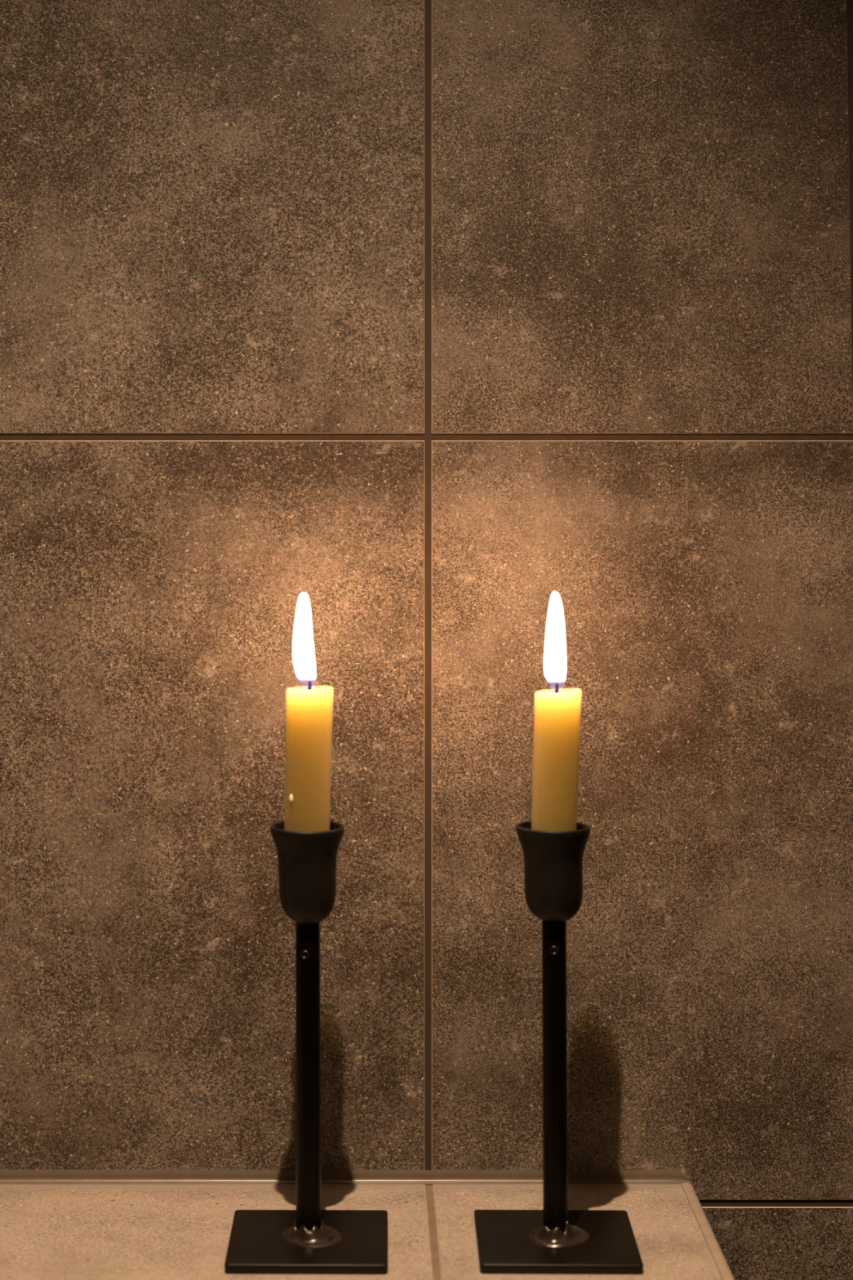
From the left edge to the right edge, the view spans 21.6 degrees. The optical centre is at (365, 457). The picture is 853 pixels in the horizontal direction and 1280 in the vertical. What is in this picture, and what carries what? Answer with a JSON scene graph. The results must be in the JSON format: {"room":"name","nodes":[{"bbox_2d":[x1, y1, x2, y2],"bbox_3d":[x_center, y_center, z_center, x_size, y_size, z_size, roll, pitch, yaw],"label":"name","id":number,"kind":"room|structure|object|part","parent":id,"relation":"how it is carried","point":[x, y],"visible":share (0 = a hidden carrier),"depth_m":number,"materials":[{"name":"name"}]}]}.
{"room":"bathroom","nodes":[
{"label":"bathroom","id":0,"kind":"room"},
{"bbox_2d":[0,0,852,1279],"bbox_3d":[0.040,-0.014,1.546,1.782,2.111,0.020,0,0,0],"label":"wall","id":1,"kind":"structure","parent":0,"point":[439,366],"depth_m":1.54,"materials":[{"name":"tile"}]},
{"bbox_2d":[0,1168,690,1185],"bbox_3d":[-0.288,0.495,1.534,1.024,0.010,0.006,0,0,0],"label":"trim","id":2,"kind":"structure","parent":1,"relation":"attached to","point":[38,1176],"depth_m":1.53,"materials":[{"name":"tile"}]},
{"bbox_3d":[0.025,1.052,0.596,1.950,0.020,1.920,0,0,0],"label":"floor","id":3,"kind":"structure","parent":0,"visible":0},
{"bbox_2d":[0,1182,734,1279],"bbox_3d":[-0.287,0.770,1.386,1.026,0.543,0.300,0,0,0],"label":"tiled ledge","id":4,"kind":"object","parent":3,"relation":"on","point":[48,1232],"visible":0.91,"depth_m":1.44,"materials":[{"name":"tile"}]},
{"bbox_2d":[224,819,387,1274],"bbox_3d":[-0.036,0.366,1.412,0.100,0.266,0.100,0,0,0],"label":"candlestick","id":5,"kind":"object","parent":4,"relation":"on","point":[308,1238],"visible":1,"depth_m":1.40,"materials":[{"name":"black paint"}]},
{"bbox_3d":[-0.036,0.496,1.412,0.100,0.006,0.100,0,0,0],"label":"plate","id":6,"kind":"part","parent":5,"relation":"part of","materials":[{"name":"black paint"}]},
{"bbox_2d":[270,819,344,924],"bbox_3d":[-0.037,0.263,1.412,0.047,0.061,0.046,0,0,0],"label":"cup","id":7,"kind":"object","parent":5,"relation":"on","point":[307,854],"depth_m":1.40,"materials":[{"name":"metal"}]},
{"bbox_3d":[-0.036,0.391,1.412,0.016,0.205,0.016,0,0,0],"label":"stem","id":8,"kind":"part","parent":5,"relation":"part of","materials":[{"name":"black metal"}]},
{"bbox_2d":[284,680,333,831],"bbox_3d":[-0.036,0.182,1.412,0.032,0.192,0.030,0,0,0],"label":"candle","id":9,"kind":"object","parent":5,"relation":"in","point":[289,798],"visible":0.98,"depth_m":1.42,"materials":[{"name":"wax"}]},
{"bbox_2d":[474,820,643,1274],"bbox_3d":[0.120,0.366,1.412,0.100,0.266,0.100,0,0,1],"label":"candlestick","id":10,"kind":"object","parent":4,"relation":"on","point":[555,1238],"visible":1,"depth_m":1.40,"materials":[{"name":"black paint"}]},
{"bbox_2d":[515,820,590,921],"bbox_3d":[0.119,0.263,1.412,0.047,0.060,0.046,0,0,1],"label":"cup","id":11,"kind":"object","parent":10,"relation":"on","point":[553,853],"depth_m":1.40,"materials":[{"name":"metal"}]},
{"bbox_3d":[0.120,0.391,1.412,0.017,0.205,0.016,0,0,1],"label":"stem","id":12,"kind":"part","parent":10,"relation":"part of","materials":[{"name":"black metal"}]},
{"bbox_2d":[531,682,582,831],"bbox_3d":[0.120,0.182,1.412,0.033,0.193,0.030,0,0,0],"label":"candle","id":13,"kind":"object","parent":10,"relation":"in","point":[578,692],"visible":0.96,"depth_m":1.42,"materials":[{"name":"yellow wax"}]},
{"bbox_3d":[0.120,0.496,1.412,0.100,0.006,0.100,0,0,1],"label":"plate","id":14,"kind":"part","parent":10,"relation":"part of","materials":[{"name":"black paint"}]},
{"bbox_3d":[0.221,0.505,1.386,0.008,0.012,0.300,0,0,0],"label":"edge trim","id":15,"kind":"part","parent":4,"relation":"part of","materials":[{"name":"beige tile"}]}
]}

